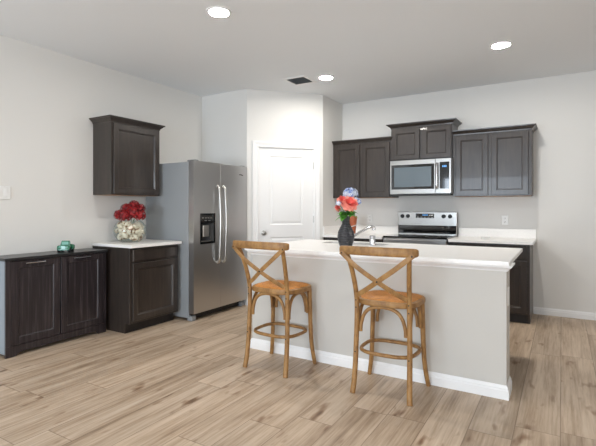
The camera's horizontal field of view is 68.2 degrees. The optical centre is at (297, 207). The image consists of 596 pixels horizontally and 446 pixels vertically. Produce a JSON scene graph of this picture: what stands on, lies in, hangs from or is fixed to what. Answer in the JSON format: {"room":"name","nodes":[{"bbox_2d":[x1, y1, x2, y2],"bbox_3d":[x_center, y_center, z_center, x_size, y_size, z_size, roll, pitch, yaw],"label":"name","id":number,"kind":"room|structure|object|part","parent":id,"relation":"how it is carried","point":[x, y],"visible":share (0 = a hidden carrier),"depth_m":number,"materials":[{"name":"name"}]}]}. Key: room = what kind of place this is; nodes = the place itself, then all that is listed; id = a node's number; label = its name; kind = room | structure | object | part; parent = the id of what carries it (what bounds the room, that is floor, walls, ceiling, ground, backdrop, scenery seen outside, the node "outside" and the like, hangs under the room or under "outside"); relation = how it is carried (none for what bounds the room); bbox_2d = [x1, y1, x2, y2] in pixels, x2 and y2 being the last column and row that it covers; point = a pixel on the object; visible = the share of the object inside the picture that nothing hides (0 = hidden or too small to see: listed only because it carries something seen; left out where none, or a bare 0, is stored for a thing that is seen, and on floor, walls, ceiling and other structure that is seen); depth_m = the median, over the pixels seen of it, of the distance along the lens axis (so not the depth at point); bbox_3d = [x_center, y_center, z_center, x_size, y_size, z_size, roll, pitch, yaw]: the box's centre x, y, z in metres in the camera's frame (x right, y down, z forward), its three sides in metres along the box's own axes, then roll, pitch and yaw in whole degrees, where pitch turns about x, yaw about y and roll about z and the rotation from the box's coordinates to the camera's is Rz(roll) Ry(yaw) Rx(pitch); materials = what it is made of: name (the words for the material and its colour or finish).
{"room":"kitchen","nodes":[
{"label":"kitchen","id":0,"kind":"room"},
{"bbox_2d":[0,35,201,255],"bbox_3d":[-3.102,-0.140,3.205,0.120,2.782,9.748,0,0,31],"label":"wall","id":1,"kind":"structure","parent":0,"point":[48,98],"depth_m":4.37,"materials":[{"name":"white paint"}]},
{"bbox_2d":[0,186,10,198],"bbox_3d":[-2.624,-0.136,3.872,0.012,0.118,0.175,0,0,31],"label":"switch plate","id":2,"kind":"object","parent":1,"relation":"attached to","point":[5,191],"visible":1,"depth_m":3.90,"materials":[{"name":"white plastic"}]},
{"bbox_2d":[89,115,164,195],"bbox_3d":[-1.857,-0.538,4.829,0.346,0.806,0.724,0,0,31],"label":"upper cabinet","id":3,"kind":"object","parent":1,"relation":"attached to","point":[125,150],"visible":1,"depth_m":4.64,"materials":[{"name":"brown wood"}]},
{"bbox_3d":[-1.857,-0.913,4.829,0.346,0.056,0.724,0,0,31],"label":"crown moulding","id":4,"kind":"part","parent":3,"relation":"part of","materials":[{"name":"brown wood"}]},
{"bbox_3d":[-1.739,-0.510,4.759,0.020,0.722,0.592,0,0,31],"label":"door","id":5,"kind":"part","parent":3,"relation":"part of","materials":[{"name":"brown wood"}]},
{"bbox_2d":[202,89,246,304],"bbox_3d":[-0.965,-0.140,5.899,0.776,2.782,0.100,0,0,31],"label":"wall","id":6,"kind":"structure","parent":0,"point":[224,115],"depth_m":5.84,"materials":[{"name":"white paint"}]},
{"bbox_2d":[247,89,322,298],"bbox_3d":[-0.175,-0.140,5.857,1.039,2.782,0.100,0,0,-17],"label":"wall","id":7,"kind":"structure","parent":0,"point":[271,115],"depth_m":5.78,"materials":[{"name":"white paint"}]},
{"bbox_2d":[252,140,319,242],"bbox_3d":[-0.156,0.190,5.833,0.921,2.122,0.156,0,0,-17],"label":"door","id":8,"kind":"structure","parent":7,"relation":"in","point":[285,175],"depth_m":5.81,"materials":[{"name":"white paint"}]},
{"bbox_2d":[323,225,340,234],"bbox_3d":[0.499,0.307,6.212,0.020,0.108,0.604,0,0,31],"label":"backsplash","id":9,"kind":"structure","parent":7,"relation":"attached to","point":[327,229],"depth_m":6.11,"materials":[{"name":"white stone"}]},
{"bbox_2d":[0,305,595,445],"bbox_3d":[0.230,1.291,1.208,7.888,0.080,9.748,0,0,31],"label":"floor","id":10,"kind":"structure","parent":0,"point":[179,381],"depth_m":2.90,"materials":[{"name":"brown wood"}]},
{"bbox_2d":[0,248,107,358],"bbox_3d":[-2.301,0.835,4.116,0.312,0.832,0.959,0,0,31],"label":"base cabinet","id":11,"kind":"object","parent":10,"relation":"on","point":[48,297],"visible":1,"depth_m":3.96,"materials":[{"name":"brown wood"}]},
{"bbox_3d":[-2.546,0.834,3.727,0.264,0.778,0.016,0,0,31],"label":"panel","id":12,"kind":"part","parent":11,"relation":"part of","materials":[{"name":"grey laminate"}]},
{"bbox_3d":[-2.299,0.803,3.865,0.019,0.705,0.417,0,0,31],"label":"door","id":13,"kind":"part","parent":11,"relation":"part of","materials":[{"name":"brown wood"}]},
{"bbox_2d":[57,241,74,251],"bbox_3d":[-2.230,0.366,4.223,0.125,0.105,0.140,0,0,-9],"label":"toy truck","id":14,"kind":"object","parent":11,"relation":"on","point":[65,245],"visible":1,"depth_m":4.19,"materials":[{"name":"green paint"}]},
{"bbox_3d":[-2.076,0.803,4.237,0.019,0.705,0.435,0,0,31],"label":"door","id":15,"kind":"part","parent":11,"relation":"part of","materials":[{"name":"brown wood"}]},
{"bbox_2d":[93,242,177,333],"bbox_3d":[-1.743,0.824,4.761,0.609,0.855,0.640,0,0,31],"label":"base cabinet","id":16,"kind":"object","parent":10,"relation":"on","point":[142,283],"visible":0.89,"depth_m":4.50,"materials":[{"name":"brown wood"}]},
{"bbox_2d":[91,239,181,247],"bbox_3d":[-1.732,0.381,4.750,0.639,0.030,0.668,0,0,31],"label":"countertop","id":17,"kind":"structure","parent":16,"relation":"on","point":[144,242],"depth_m":4.60,"materials":[{"name":"white stone"}]},
{"bbox_3d":[-1.806,0.250,4.729,0.348,0.232,0.348,0,0,31],"label":"glass bowl","id":18,"kind":"object","parent":17,"relation":"on","visible":0},
{"bbox_2d":[113,209,122,219],"bbox_3d":[-1.913,0.091,4.727,0.139,0.152,0.135,0,0,31],"label":"flower","id":19,"kind":"object","parent":18,"relation":"in","point":[116,211],"visible":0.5,"depth_m":4.69,"materials":[{"name":"red plant"}]},
{"bbox_2d":[117,221,124,228],"bbox_3d":[-1.872,0.182,4.654,0.085,0.086,0.073,0,0,34],"label":"seashell","id":20,"kind":"object","parent":18,"relation":"in","point":[120,224],"visible":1,"depth_m":4.64,"materials":[{"name":"beige"}]},
{"bbox_2d":[119,231,128,238],"bbox_3d":[-1.838,0.285,4.647,0.101,0.091,0.087,0,0,4],"label":"seashell","id":21,"kind":"object","parent":18,"relation":"in","point":[124,235],"visible":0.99,"depth_m":4.63,"materials":[{"name":"beige"}]},
{"bbox_2d":[117,209,131,220],"bbox_3d":[-1.841,0.089,4.678,0.150,0.155,0.152,0,0,31],"label":"flower","id":22,"kind":"object","parent":18,"relation":"in","point":[123,215],"visible":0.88,"depth_m":4.64,"materials":[{"name":"red plant"}]},
{"bbox_2d":[120,203,131,211],"bbox_3d":[-1.854,0.056,4.760,0.128,0.220,0.126,0,0,31],"label":"flower","id":23,"kind":"object","parent":18,"relation":"in","point":[123,207],"visible":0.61,"depth_m":4.72,"materials":[{"name":"red plant"}]},
{"bbox_2d":[124,221,131,226],"bbox_3d":[-1.812,0.180,4.693,0.091,0.089,0.069,0,0,-16],"label":"seashell","id":24,"kind":"object","parent":18,"relation":"in","point":[127,223],"visible":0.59,"depth_m":4.67,"materials":[{"name":"beige"}]},
{"bbox_2d":[127,225,133,233],"bbox_3d":[-1.764,0.228,4.615,0.075,0.098,0.103,0,0,-18],"label":"seashell","id":25,"kind":"object","parent":18,"relation":"in","point":[129,228],"visible":1,"depth_m":4.58,"materials":[{"name":"beige"}]},
{"bbox_2d":[126,207,139,220],"bbox_3d":[-1.757,0.072,4.698,0.148,0.188,0.158,0,0,-1],"label":"flower","id":26,"kind":"object","parent":18,"relation":"in","point":[133,211],"visible":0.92,"depth_m":4.65,"materials":[{"name":"red plant"}]},
{"bbox_2d":[128,200,138,206],"bbox_3d":[-1.776,0.041,4.758,0.126,0.250,0.130,0,0,31],"label":"flower","id":27,"kind":"object","parent":18,"relation":"in","point":[133,203],"visible":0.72,"depth_m":4.73,"materials":[{"name":"red plant"}]},
{"bbox_2d":[129,234,138,240],"bbox_3d":[-1.742,0.312,4.656,0.098,0.080,0.070,0,0,-38],"label":"seashell","id":28,"kind":"object","parent":18,"relation":"in","point":[134,237],"visible":0.99,"depth_m":4.64,"materials":[{"name":"beige"}]},
{"bbox_2d":[132,227,139,233],"bbox_3d":[-1.712,0.243,4.644,0.081,0.078,0.107,0,0,11],"label":"seashell","id":29,"kind":"object","parent":18,"relation":"in","point":[136,229],"visible":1,"depth_m":4.62,"materials":[{"name":"beige"}]},
{"bbox_2d":[135,221,141,226],"bbox_3d":[-1.739,0.190,4.741,0.072,0.105,0.102,0,0,20],"label":"seashell","id":30,"kind":"object","parent":18,"relation":"in","point":[138,224],"visible":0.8,"depth_m":4.74,"materials":[{"name":"beige"}]},
{"bbox_2d":[133,211,145,221],"bbox_3d":[-1.702,0.093,4.729,0.137,0.147,0.133,0,0,31],"label":"flower","id":31,"kind":"object","parent":18,"relation":"in","point":[141,215],"visible":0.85,"depth_m":4.70,"materials":[{"name":"red plant"}]},
{"bbox_2d":[133,204,145,220],"bbox_3d":[-1.707,0.059,4.758,0.117,0.214,0.116,0,0,31],"label":"flower","id":32,"kind":"object","parent":18,"relation":"in","point":[140,207],"visible":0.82,"depth_m":4.73,"materials":[{"name":"red plant"}]},
{"bbox_3d":[-1.490,0.476,4.611,0.020,0.120,0.582,0,0,31],"label":"drawer","id":33,"kind":"part","parent":16,"relation":"part of","materials":[{"name":"brown wood"}]},
{"bbox_3d":[-1.490,0.840,4.611,0.020,0.572,0.582,0,0,31],"label":"door","id":34,"kind":"part","parent":16,"relation":"part of","materials":[{"name":"brown wood"}]},
{"bbox_2d":[146,159,246,320],"bbox_3d":[-1.199,0.357,5.404,0.844,1.787,0.952,0,0,31],"label":"refrigerator","id":35,"kind":"object","parent":10,"relation":"on","point":[202,205],"visible":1,"depth_m":5.05,"materials":[{"name":"grey paint"}]},
{"bbox_3d":[-1.183,1.224,4.889,0.075,0.055,0.065,0,0,31],"label":"leg","id":36,"kind":"part","parent":35,"relation":"part of","materials":[{"name":"grey paint"}]},
{"bbox_3d":[-1.061,0.321,5.023,0.075,1.690,0.440,0,0,31],"label":"door","id":37,"kind":"part","parent":35,"relation":"part of","materials":[{"name":"silver metal"}]},
{"bbox_3d":[-1.027,0.234,5.005,0.005,0.345,0.244,0,0,31],"label":"dispenser panel","id":38,"kind":"part","parent":35,"relation":"part of","materials":[{"name":"black glass"}]},
{"bbox_3d":[-0.916,0.193,5.132,0.078,0.929,0.038,0,0,31],"label":"handle","id":39,"kind":"part","parent":35,"relation":"part of","materials":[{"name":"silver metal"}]},
{"bbox_3d":[-0.864,0.193,5.217,0.078,0.929,0.038,0,0,31],"label":"handle","id":40,"kind":"part","parent":35,"relation":"part of","materials":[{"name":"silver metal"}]},
{"bbox_3d":[-0.816,0.321,5.433,0.075,1.690,0.508,0,0,31],"label":"door","id":41,"kind":"part","parent":35,"relation":"part of","materials":[{"name":"silver metal"}]},
{"bbox_2d":[232,240,316,377],"bbox_3d":[-0.176,0.751,3.471,0.544,1.008,0.548,0,0,34],"label":"bar stool","id":42,"kind":"object","parent":10,"relation":"on","point":[273,288],"visible":1,"depth_m":3.38,"materials":[{"name":"brown wood"}]},
{"bbox_3d":[-0.423,0.768,3.453,0.144,0.973,0.037,0,0,-41],"label":"leg","id":43,"kind":"part","parent":42,"relation":"part of","materials":[{"name":"brown wood"}]},
{"bbox_3d":[-0.301,0.277,3.282,0.538,0.060,0.089,0,0,34],"label":"rail","id":44,"kind":"part","parent":42,"relation":"part of","materials":[{"name":"brown wood"}]},
{"bbox_3d":[-0.218,0.951,3.762,0.037,0.606,0.079,0,0,-31],"label":"leg","id":45,"kind":"part","parent":42,"relation":"part of","materials":[{"name":"brown wood"}]},
{"bbox_3d":[-0.135,0.623,3.529,0.396,0.029,0.356,0,0,34],"label":"woven seat","id":46,"kind":"part","parent":42,"relation":"part of","materials":[{"name":"wicker"}]},
{"bbox_3d":[-0.135,0.637,3.529,0.439,0.040,0.400,0,0,34],"label":"seat frame","id":47,"kind":"part","parent":42,"relation":"part of","materials":[{"name":"brown wood"}]},
{"bbox_3d":[-0.096,0.768,3.233,0.037,0.973,0.144,0,0,19],"label":"leg","id":48,"kind":"part","parent":42,"relation":"part of","materials":[{"name":"brown wood"}]},
{"bbox_3d":[0.113,0.951,3.540,0.079,0.606,0.037,0,0,9],"label":"leg","id":49,"kind":"part","parent":42,"relation":"part of","materials":[{"name":"brown wood"}]},
{"bbox_2d":[324,237,382,241],"bbox_3d":[0.860,0.822,6.008,0.846,0.858,0.624,0,0,31],"label":"base cabinet","id":50,"kind":"object","parent":10,"relation":"on","point":[325,238],"visible":0.06,"depth_m":5.71,"materials":[{"name":"brown wood"}]},
{"bbox_2d":[322,225,397,238],"bbox_3d":[0.856,0.323,5.999,0.851,0.140,0.644,0,0,31],"label":"countertop","id":51,"kind":"structure","parent":50,"relation":"on","point":[328,231],"depth_m":6.10,"materials":[{"name":"white stone"}]},
{"bbox_2d":[350,216,356,233],"bbox_3d":[0.743,0.235,5.967,0.120,0.252,0.120,0,0,31],"label":"terracotta pot","id":52,"kind":"object","parent":51,"relation":"on","point":[353,220],"visible":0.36,"depth_m":5.92,"materials":[{"name":"brown"}]},
{"bbox_3d":[0.880,0.481,5.644,0.396,0.140,0.020,0,0,31],"label":"drawer","id":53,"kind":"part","parent":50,"relation":"part of","materials":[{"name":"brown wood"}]},
{"bbox_2d":[247,250,514,400],"bbox_3d":[0.734,0.814,3.832,2.135,0.875,1.071,0,0,31],"label":"kitchen island","id":54,"kind":"object","parent":10,"relation":"on","point":[467,306],"visible":0.67,"depth_m":3.19,"materials":[{"name":"grey paint"}]},
{"bbox_3d":[0.519,0.396,3.474,2.135,0.039,0.236,0,0,31],"label":"trim moulding","id":55,"kind":"part","parent":54,"relation":"part of","materials":[{"name":"white paint"}]},
{"bbox_3d":[0.524,1.206,3.483,2.095,0.090,0.216,0,0,31],"label":"baseboard","id":56,"kind":"part","parent":54,"relation":"part of","materials":[{"name":"white paint"}]},
{"bbox_2d":[245,239,522,266],"bbox_3d":[0.726,0.361,3.843,2.131,0.030,1.120,0,0,31],"label":"island countertop","id":57,"kind":"structure","parent":54,"relation":"on","point":[476,255],"depth_m":3.55,"materials":[{"name":"white stone"}]},
{"bbox_2d":[337,216,354,245],"bbox_3d":[0.424,0.210,3.892,0.152,0.272,0.152,0,0,31],"label":"vase","id":58,"kind":"object","parent":57,"relation":"on","point":[345,236],"visible":0.85,"depth_m":3.84,"materials":[{"name":"ceramic"}]},
{"bbox_2d":[334,205,340,211],"bbox_3d":[0.362,0.059,3.889,0.092,0.175,0.052,0,0,-34],"label":"rose","id":59,"kind":"object","parent":58,"relation":"in","point":[336,207],"visible":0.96,"depth_m":3.87,"materials":[{"name":"red"}]},
{"bbox_2d":[336,196,345,206],"bbox_3d":[0.393,0.018,3.875,0.109,0.256,0.113,0,0,31],"label":"rose","id":60,"kind":"object","parent":58,"relation":"in","point":[341,198],"visible":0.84,"depth_m":3.86,"materials":[{"name":"red"}]},
{"bbox_2d":[335,209,357,220],"bbox_3d":[0.435,0.079,3.882,0.192,0.134,0.205,0,0,31],"label":"leafy sprig","id":61,"kind":"object","parent":58,"relation":"in","point":[342,214],"visible":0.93,"depth_m":3.85,"materials":[{"name":"green plant"}]},
{"bbox_2d":[342,187,357,212],"bbox_3d":[0.464,-0.020,3.910,0.136,0.332,0.139,0,0,31],"label":"hydrangea","id":62,"kind":"object","parent":58,"relation":"in","point":[351,192],"visible":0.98,"depth_m":3.88,"materials":[{"name":"blue"}]},
{"bbox_2d":[342,196,358,211],"bbox_3d":[0.454,0.021,3.851,0.147,0.251,0.129,0,0,31],"label":"rose","id":63,"kind":"object","parent":58,"relation":"in","point":[353,202],"visible":0.99,"depth_m":3.83,"materials":[{"name":"red"}]},
{"bbox_2d":[351,225,375,235],"bbox_3d":[0.613,0.253,4.228,0.352,0.186,0.061,0,0,-29],"label":"faucet","id":64,"kind":"object","parent":57,"relation":"on","point":[371,226],"visible":0.53,"depth_m":4.24,"materials":[{"name":"silver metal"}]},
{"bbox_2d":[369,235,375,245],"bbox_3d":[0.687,0.299,4.065,0.062,0.094,0.062,0,0,31],"label":"air gap cap","id":65,"kind":"object","parent":57,"relation":"on","point":[371,237],"visible":1,"depth_m":4.04,"materials":[{"name":"silver metal"}]},
{"bbox_2d":[507,286,508,305],"bbox_3d":[1.412,0.591,2.952,0.006,0.120,0.075,0,0,31],"label":"outlet","id":66,"kind":"object","parent":54,"relation":"attached to","point":[507,286],"depth_m":2.93,"materials":[{"name":"white plastic"}]},
{"bbox_2d":[339,245,430,405],"bbox_3d":[0.613,0.751,3.006,0.544,1.008,0.548,0,0,30],"label":"bar stool","id":67,"kind":"object","parent":10,"relation":"on","point":[389,299],"visible":1,"depth_m":2.90,"materials":[{"name":"brown wood"}]},
{"bbox_3d":[0.364,0.768,2.975,0.144,0.973,0.037,0,0,-44],"label":"leg","id":68,"kind":"part","parent":67,"relation":"part of","materials":[{"name":"brown wood"}]},
{"bbox_3d":[0.550,0.951,3.296,0.037,0.606,0.079,0,0,-35],"label":"leg","id":69,"kind":"part","parent":67,"relation":"part of","materials":[{"name":"brown wood"}]},
{"bbox_3d":[0.496,0.277,2.812,0.538,0.060,0.089,0,0,30],"label":"rail","id":70,"kind":"part","parent":67,"relation":"part of","materials":[{"name":"brown wood"}]},
{"bbox_3d":[0.647,0.623,3.069,0.396,0.029,0.356,0,0,30],"label":"woven seat","id":71,"kind":"part","parent":67,"relation":"part of","materials":[{"name":"wicker"}]},
{"bbox_3d":[0.647,0.637,3.069,0.439,0.040,0.400,0,0,30],"label":"seat frame","id":72,"kind":"part","parent":67,"relation":"part of","materials":[{"name":"brown wood"}]},
{"bbox_3d":[0.704,0.768,2.775,0.037,0.973,0.144,0,0,15],"label":"leg","id":73,"kind":"part","parent":67,"relation":"part of","materials":[{"name":"brown wood"}]},
{"bbox_3d":[0.893,0.951,3.094,0.079,0.606,0.037,0,0,5],"label":"leg","id":74,"kind":"part","parent":67,"relation":"part of","materials":[{"name":"brown wood"}]},
{"bbox_2d":[383,212,457,244],"bbox_3d":[1.539,0.651,5.537,0.776,1.200,0.712,0,0,31],"label":"range","id":75,"kind":"object","parent":10,"relation":"on","point":[434,228],"visible":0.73,"depth_m":5.69,"materials":[{"name":"silver metal"}]},
{"bbox_3d":[1.391,0.717,5.290,0.760,0.668,0.029,0,0,31],"label":"oven door","id":76,"kind":"part","parent":75,"relation":"part of","materials":[{"name":"silver metal"}]},
{"bbox_2d":[383,234,456,239],"bbox_3d":[1.541,0.356,5.539,0.776,0.019,0.580,0,0,31],"label":"cooktop","id":77,"kind":"object","parent":75,"relation":"in","point":[393,236],"depth_m":5.38,"materials":[{"name":"black glass"}]},
{"bbox_3d":[1.688,0.282,5.786,0.756,0.107,0.008,0,0,31],"label":"vent panel","id":78,"kind":"part","parent":75,"relation":"part of","materials":[{"name":"black glass"}]},
{"bbox_2d":[449,242,532,323],"bbox_3d":[2.268,0.822,5.164,0.836,0.858,0.624,0,0,31],"label":"base cabinet","id":79,"kind":"object","parent":10,"relation":"on","point":[521,273],"visible":0.3,"depth_m":4.76,"materials":[{"name":"brown wood"}]},
{"bbox_3d":[1.937,0.481,5.011,0.385,0.140,0.020,0,0,31],"label":"drawer","id":80,"kind":"part","parent":79,"relation":"part of","materials":[{"name":"brown wood"}]},
{"bbox_2d":[448,228,535,244],"bbox_3d":[2.277,0.323,5.147,0.874,0.140,0.644,0,0,31],"label":"countertop","id":81,"kind":"structure","parent":79,"relation":"on","point":[466,235],"depth_m":5.26,"materials":[{"name":"white stone"}]},
{"bbox_3d":[2.283,0.481,4.803,0.383,0.140,0.020,0,0,31],"label":"drawer","id":82,"kind":"part","parent":79,"relation":"part of","materials":[{"name":"brown wood"}]},
{"bbox_3d":[2.283,0.851,4.803,0.383,0.560,0.020,0,0,31],"label":"door","id":83,"kind":"part","parent":79,"relation":"part of","materials":[{"name":"brown wood"}]},
{"bbox_2d":[0,0,595,103],"bbox_3d":[0.230,-1.581,1.208,7.888,0.100,9.748,0,0,31],"label":"ceiling","id":84,"kind":"structure","parent":0,"point":[372,49],"depth_m":4.02,"materials":[{"name":"white paint"}]},
{"bbox_2d":[206,6,231,17],"bbox_3d":[-0.617,-1.526,3.431,0.196,0.010,0.196,0,0,31],"label":"recessed light","id":85,"kind":"object","parent":84,"relation":"in","point":[215,11],"visible":1,"depth_m":3.42,"materials":[{"name":"white paint"}]},
{"bbox_2d":[283,75,316,85],"bbox_3d":[0.021,-1.523,5.268,0.300,0.016,0.300,0,0,31],"label":"ceiling vent","id":86,"kind":"object","parent":84,"relation":"in","point":[298,80],"visible":1,"depth_m":5.25,"materials":[{"name":"white paint"}]},
{"bbox_2d":[318,75,333,79],"bbox_3d":[0.328,-1.526,5.154,0.196,0.010,0.196,0,0,31],"label":"recessed light","id":87,"kind":"object","parent":84,"relation":"in","point":[322,77],"visible":1,"depth_m":5.15,"materials":[{"name":"white paint"}]},
{"bbox_2d":[490,41,512,48],"bbox_3d":[1.905,-1.526,4.126,0.196,0.010,0.196,0,0,31],"label":"recessed light","id":88,"kind":"object","parent":84,"relation":"in","point":[501,44],"visible":1,"depth_m":4.11,"materials":[{"name":"white paint"}]},
{"bbox_2d":[323,95,341,239],"bbox_3d":[0.453,-0.140,6.254,0.100,2.782,0.622,0,0,31],"label":"wall","id":89,"kind":"structure","parent":0,"point":[332,110],"depth_m":6.13,"materials":[{"name":"white paint"}]},
{"bbox_2d":[342,71,595,312],"bbox_3d":[2.756,-0.140,5.307,7.768,2.782,0.120,0,0,31],"label":"wall","id":90,"kind":"structure","parent":0,"point":[561,209],"depth_m":5.18,"materials":[{"name":"white paint"}]},
{"bbox_2d":[332,136,398,197],"bbox_3d":[0.951,-0.538,6.111,0.897,0.798,0.356,0,0,31],"label":"upper cabinet","id":91,"kind":"object","parent":90,"relation":"attached to","point":[363,165],"visible":0.83,"depth_m":5.97,"materials":[{"name":"brown wood"}]},
{"bbox_3d":[0.681,-0.510,6.107,0.378,0.714,0.020,0,0,31],"label":"door","id":92,"kind":"part","parent":91,"relation":"part of","materials":[{"name":"brown wood"}]},
{"bbox_3d":[0.951,-0.909,6.111,0.897,0.056,0.356,0,0,31],"label":"crown moulding","id":93,"kind":"part","parent":91,"relation":"part of","materials":[{"name":"brown wood"}]},
{"bbox_3d":[1.037,-0.510,5.894,0.396,0.714,0.020,0,0,31],"label":"door","id":94,"kind":"part","parent":91,"relation":"part of","materials":[{"name":"brown wood"}]},
{"bbox_2d":[368,214,371,221],"bbox_3d":[1.024,0.147,6.269,0.072,0.117,0.010,0,0,31],"label":"wall outlet","id":95,"kind":"object","parent":90,"relation":"attached to","point":[369,215],"visible":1,"depth_m":6.26,"materials":[{"name":"white plastic"}]},
{"bbox_2d":[356,225,397,233],"bbox_3d":[1.016,0.307,6.266,0.851,0.108,0.020,0,0,31],"label":"backsplash","id":96,"kind":"structure","parent":90,"relation":"attached to","point":[379,229],"depth_m":6.16,"materials":[{"name":"white stone"}]},
{"bbox_2d":[386,118,461,160],"bbox_3d":[1.626,-0.849,5.694,0.881,0.480,0.378,0,0,31],"label":"upper cabinet","id":97,"kind":"object","parent":90,"relation":"attached to","point":[430,139],"visible":0.88,"depth_m":5.54,"materials":[{"name":"brown wood"}]},
{"bbox_3d":[1.386,-0.821,5.667,0.360,0.396,0.020,0,0,31],"label":"door","id":98,"kind":"part","parent":97,"relation":"part of","materials":[{"name":"brown wood"}]},
{"bbox_2d":[390,158,452,195],"bbox_3d":[1.610,-0.385,5.659,0.768,0.447,0.450,0,0,31],"label":"microwave","id":99,"kind":"object","parent":97,"relation":"attached to","point":[421,177],"visible":0.99,"depth_m":5.50,"materials":[{"name":"grey paint"}]},
{"bbox_3d":[1.447,-0.393,5.572,0.578,0.431,0.029,0,0,31],"label":"door","id":100,"kind":"part","parent":99,"relation":"part of","materials":[{"name":"silver metal"}]},
{"bbox_3d":[1.697,-0.393,5.377,0.026,0.333,0.057,0,0,31],"label":"handle","id":101,"kind":"part","parent":99,"relation":"part of","materials":[{"name":"silver metal"}]},
{"bbox_3d":[1.777,-0.393,5.374,0.188,0.431,0.029,0,0,31],"label":"control panel","id":102,"kind":"part","parent":99,"relation":"part of","materials":[{"name":"silver metal"}]},
{"bbox_3d":[1.782,-0.400,5.353,0.114,0.326,0.003,0,0,31],"label":"glass","id":103,"kind":"part","parent":99,"relation":"part of","materials":[{"name":"black"}]},
{"bbox_3d":[1.626,-1.061,5.694,0.881,0.056,0.378,0,0,31],"label":"crown moulding","id":104,"kind":"part","parent":97,"relation":"part of","materials":[{"name":"brown wood"}]},
{"bbox_3d":[1.718,-0.821,5.468,0.358,0.396,0.020,0,0,31],"label":"door","id":105,"kind":"part","parent":97,"relation":"part of","materials":[{"name":"brown wood"}]},
{"bbox_2d":[452,123,537,196],"bbox_3d":[2.353,-0.540,5.271,0.901,0.802,0.356,0,0,31],"label":"upper cabinet","id":106,"kind":"object","parent":90,"relation":"attached to","point":[490,161],"visible":1,"depth_m":5.13,"materials":[{"name":"brown wood"}]},
{"bbox_3d":[2.079,-0.512,5.269,0.366,0.718,0.020,0,0,31],"label":"door","id":107,"kind":"part","parent":106,"relation":"part of","materials":[{"name":"brown wood"}]},
{"bbox_3d":[2.353,-0.913,5.271,0.901,0.056,0.356,0,0,31],"label":"crown moulding","id":108,"kind":"part","parent":106,"relation":"part of","materials":[{"name":"brown wood"}]},
{"bbox_3d":[2.433,-0.512,5.057,0.386,0.718,0.020,0,0,31],"label":"door","id":109,"kind":"part","parent":106,"relation":"part of","materials":[{"name":"brown wood"}]},
{"bbox_2d":[459,228,535,238],"bbox_3d":[2.437,0.307,5.415,0.874,0.108,0.020,0,0,31],"label":"backsplash","id":110,"kind":"structure","parent":90,"relation":"attached to","point":[471,232],"depth_m":5.39,"materials":[{"name":"white stone"}]},
{"bbox_2d":[502,215,507,224],"bbox_3d":[2.526,0.147,5.369,0.072,0.117,0.010,0,0,31],"label":"wall outlet","id":111,"kind":"object","parent":90,"relation":"attached to","point":[504,217],"visible":1,"depth_m":5.37,"materials":[{"name":"white plastic"}]},
{"bbox_2d":[533,307,595,320],"bbox_3d":[4.369,1.210,4.261,3.685,0.082,0.015,0,0,31],"label":"baseboard","id":112,"kind":"structure","parent":90,"relation":"attached to","point":[537,310],"depth_m":5.04,"materials":[{"name":"white paint"}]}
]}

